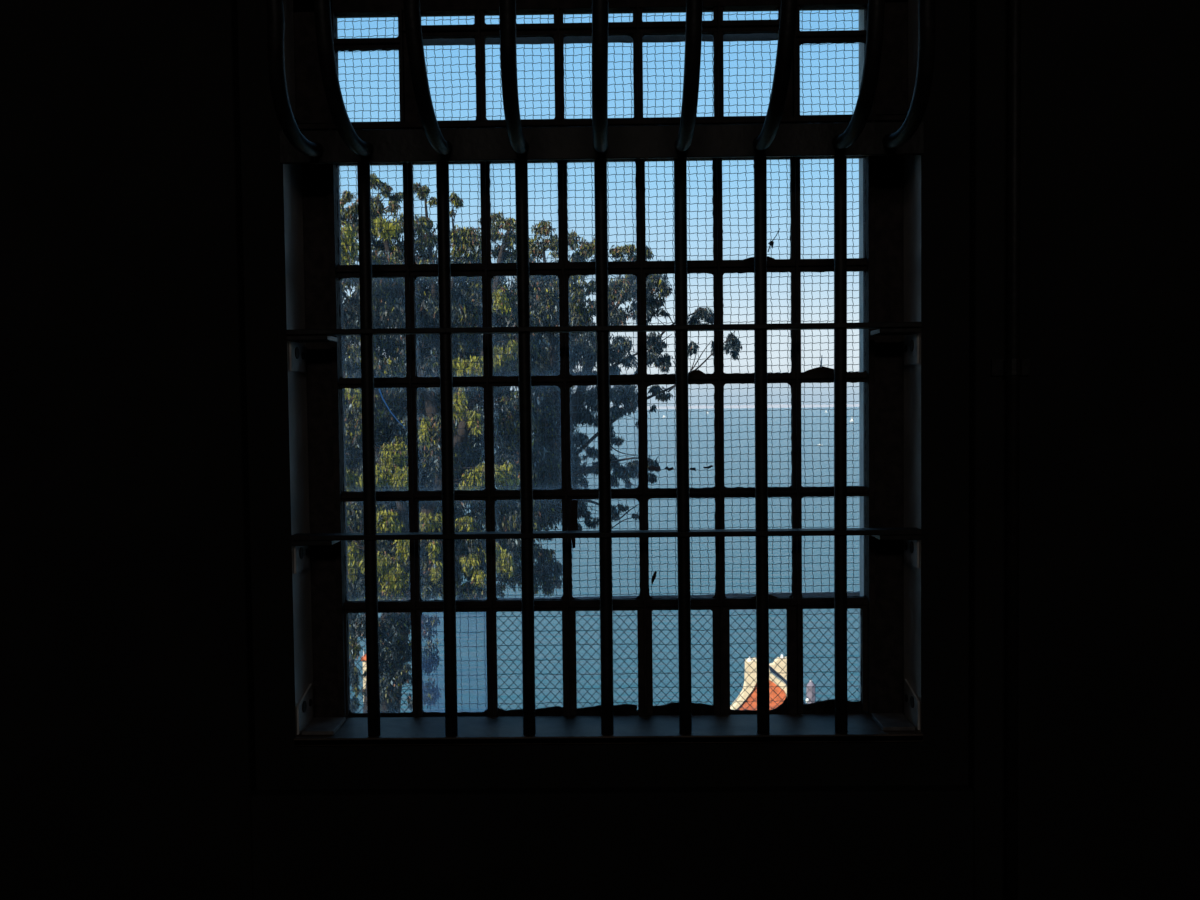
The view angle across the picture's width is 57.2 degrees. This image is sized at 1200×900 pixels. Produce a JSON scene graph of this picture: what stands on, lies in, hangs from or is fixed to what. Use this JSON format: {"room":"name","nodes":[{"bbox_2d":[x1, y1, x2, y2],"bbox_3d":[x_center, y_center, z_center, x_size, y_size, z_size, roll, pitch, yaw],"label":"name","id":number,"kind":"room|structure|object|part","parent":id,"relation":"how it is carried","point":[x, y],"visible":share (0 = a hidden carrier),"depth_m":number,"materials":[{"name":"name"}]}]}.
{"room":"prison interior","nodes":[
{"label":"prison interior","id":0,"kind":"room"},
{"bbox_2d":[237,0,970,790],"bbox_3d":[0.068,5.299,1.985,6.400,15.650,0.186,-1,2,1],"label":"window frame","id":1,"kind":"structure","parent":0,"point":[936,181],"depth_m":1.69,"materials":[{"name":"paint"}]},
{"bbox_2d":[338,10,859,711],"bbox_3d":[0.003,-0.152,1.867,0.914,1.231,0.009,-1,2,1],"label":"screen","id":2,"kind":"object","parent":1,"relation":"attached to","point":[753,37],"visible":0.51,"depth_m":1.87,"materials":[{"name":"grey metal"}]},
{"bbox_2d":[348,612,411,712],"bbox_3d":[-0.384,0.361,1.904,0.139,0.191,0.003,-1,2,1],"label":"netting","id":3,"kind":"object","parent":2,"relation":"attached to","point":[410,612],"visible":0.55,"depth_m":1.90,"materials":[{"name":"grey metal"}]},
{"bbox_2d":[648,465,660,470],"bbox_3d":[0.092,0.031,1.870,0.022,0.011,0.003,-1,2,1],"label":"dry leaf","id":4,"kind":"object","parent":2,"relation":"attached to","point":[651,467],"visible":1,"depth_m":1.87,"materials":[{"name":"brown plant"}]},
{"bbox_2d":[497,609,859,709],"bbox_3d":[0.142,0.355,1.897,0.650,0.192,0.003,-1,2,1],"label":"netting","id":5,"kind":"object","parent":2,"relation":"attached to","point":[752,609],"visible":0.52,"depth_m":1.90,"materials":[{"name":"grey metal"}]},
{"bbox_2d":[0,0,1199,899],"bbox_3d":[0.001,-0.417,1.647,6.380,3.800,0.030,-1,2,1],"label":"wall","id":6,"kind":"structure","parent":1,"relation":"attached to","point":[127,743],"depth_m":1.66,"materials":[{"name":"paint"}]},
{"bbox_2d":[293,0,907,165],"bbox_3d":[0.001,-0.601,1.750,0.964,0.269,0.070,-1,2,1],"label":"window","id":7,"kind":"structure","parent":1,"relation":"in","point":[890,103],"depth_m":1.73,"materials":[{"name":"black metal"}]},
{"bbox_2d":[266,0,935,163],"bbox_3d":[-0.003,-0.655,1.548,1.000,0.451,0.341,-1,2,1],"label":"bars","id":8,"kind":"object","parent":1,"relation":"in","point":[856,137],"visible":1,"depth_m":1.52,"materials":[{"name":"paint"}]},
{"bbox_3d":[0.001,-0.459,1.645,0.962,0.048,0.009,-1,2,1],"label":"rail","id":9,"kind":"part","parent":8,"relation":"part of","materials":[{"name":"metal"}]},
{"bbox_2d":[302,155,903,717],"bbox_3d":[0.008,-0.014,1.788,0.964,0.947,0.040,-1,2,1],"label":"window","id":10,"kind":"structure","parent":1,"relation":"in","point":[881,605],"depth_m":1.78,"materials":[{"name":"black metal"}]},
{"bbox_2d":[378,389,405,428],"bbox_3d":[-0.342,-0.068,1.811,0.044,0.066,0.002,-1,2,1],"label":"string","id":11,"kind":"object","parent":10,"relation":"attached to","point":[378,389],"visible":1,"depth_m":1.81,"materials":[{"name":"blue"}]},
{"bbox_2d":[571,500,577,547],"bbox_3d":[-0.041,0.120,1.780,0.012,0.079,0.003,-1,2,1],"label":"strip","id":12,"kind":"object","parent":10,"relation":"hanging from","point":[574,503],"visible":0.94,"depth_m":1.78,"materials":[{"name":"black metal"}]},
{"bbox_2d":[652,571,656,584],"bbox_3d":[0.088,0.210,1.794,0.009,0.024,0.003,-1,2,1],"label":"feather","id":13,"kind":"object","parent":10,"relation":"attached to","point":[655,572],"visible":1,"depth_m":1.79,"materials":[{"name":"black"}]},
{"bbox_2d":[689,370,704,373],"bbox_3d":[0.158,-0.125,1.782,0.030,0.009,0.008,-1,2,1],"label":"mound","id":14,"kind":"object","parent":10,"relation":"on","point":[692,371],"visible":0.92,"depth_m":1.78,"materials":[{"name":"black"}]},
{"bbox_2d":[743,256,773,259],"bbox_3d":[0.256,-0.308,1.773,0.054,0.008,0.006,-1,2,1],"label":"mound","id":15,"kind":"object","parent":10,"relation":"on","point":[768,257],"visible":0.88,"depth_m":1.77,"materials":[{"name":"black"}]},
{"bbox_2d":[750,594,777,597],"bbox_3d":[0.267,0.242,1.795,0.060,0.012,0.006,-1,2,1],"label":"mound","id":16,"kind":"object","parent":10,"relation":"on","point":[770,596],"visible":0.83,"depth_m":1.79,"materials":[{"name":"black"}]},
{"bbox_2d":[803,366,833,372],"bbox_3d":[0.353,-0.128,1.779,0.056,0.015,0.008,-1,2,1],"label":"mound","id":17,"kind":"object","parent":10,"relation":"on","point":[818,369],"visible":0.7,"depth_m":1.77,"materials":[{"name":"black"}]},
{"bbox_2d":[285,156,922,736],"bbox_3d":[0.007,-0.003,1.712,0.962,0.878,0.098,-1,2,1],"label":"bars","id":18,"kind":"object","parent":1,"relation":"in","point":[911,536],"visible":1,"depth_m":1.67,"materials":[{"name":"paint"}]},
{"bbox_2d":[294,714,922,745],"bbox_3d":[0.012,0.442,1.740,0.964,0.012,0.114,-1,2,1],"label":"window sill","id":19,"kind":"structure","parent":1,"relation":"attached to","point":[639,729],"depth_m":1.71,"materials":[{"name":"stone"}]},
{"label":"outside","id":20,"kind":"structure","parent":0,"visible":0},
{"bbox_2d":[482,404,858,409],"bbox_3d":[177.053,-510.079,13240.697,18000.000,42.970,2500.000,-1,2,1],"label":"shore","id":21,"kind":"structure","parent":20,"point":[770,405],"depth_m":8883.94,"materials":[{"name":"grey"}]},
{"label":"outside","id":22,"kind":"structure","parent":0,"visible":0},
{"bbox_3d":[1.217,26.713,68.481,240.000,35.582,131.000,-1,2,1],"label":"ground","id":23,"kind":"structure","parent":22,"visible":0},
{"bbox_2d":[361,651,366,701],"bbox_3d":[-18.499,21.389,89.518,1.372,10.673,1.500,-1,2,1],"label":"chimney","id":24,"kind":"object","parent":23,"relation":"on","point":[364,657],"visible":0.15,"depth_m":88.73,"materials":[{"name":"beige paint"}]},
{"bbox_2d":[348,590,441,712],"bbox_3d":[-3.347,8.198,17.683,1.975,11.944,1.550,-1,2,1],"label":"tree","id":25,"kind":"object","parent":23,"relation":"on","point":[424,621],"visible":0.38,"depth_m":17.17,"materials":[{"name":"green plant"}]},
{"bbox_2d":[340,172,562,712],"bbox_3d":[-3.469,4.766,21.816,5.588,20.240,4.846,-1,2,1],"label":"eucalyptus tree","id":26,"kind":"object","parent":23,"relation":"on","point":[471,547],"visible":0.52,"depth_m":20.98,"materials":[{"name":"green plant"}]},
{"bbox_2d":[363,220,741,712],"bbox_3d":[-1.212,6.025,25.731,9.053,22.562,3.337,-1,2,1],"label":"eucalyptus tree","id":27,"kind":"object","parent":23,"relation":"on","point":[547,394],"visible":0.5,"depth_m":24.49,"materials":[{"name":"green plant"}]},
{"bbox_2d":[730,654,805,709],"bbox_3d":[13.945,21.745,95.405,7.401,9.907,10.100,-1,2,1],"label":"gabled house","id":28,"kind":"structure","parent":23,"relation":"on","point":[749,660],"depth_m":90.43,"materials":[{"name":"orange ceramic"}]},
{"bbox_2d":[806,680,815,703],"bbox_3d":[20.435,25.238,106.519,0.920,6.045,0.920,-1,2,1],"label":"turret","id":29,"kind":"object","parent":23,"relation":"on","point":[809,694],"visible":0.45,"depth_m":106.11,"materials":[{"name":"grey paint"}]},
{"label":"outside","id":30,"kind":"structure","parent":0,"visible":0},
{"bbox_2d":[349,404,859,712],"bbox_3d":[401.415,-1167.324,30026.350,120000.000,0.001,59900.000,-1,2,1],"label":"sea","id":31,"kind":"structure","parent":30,"point":[465,670],"depth_m":289.65,"materials":[{"name":"teal liquid"}]}
]}

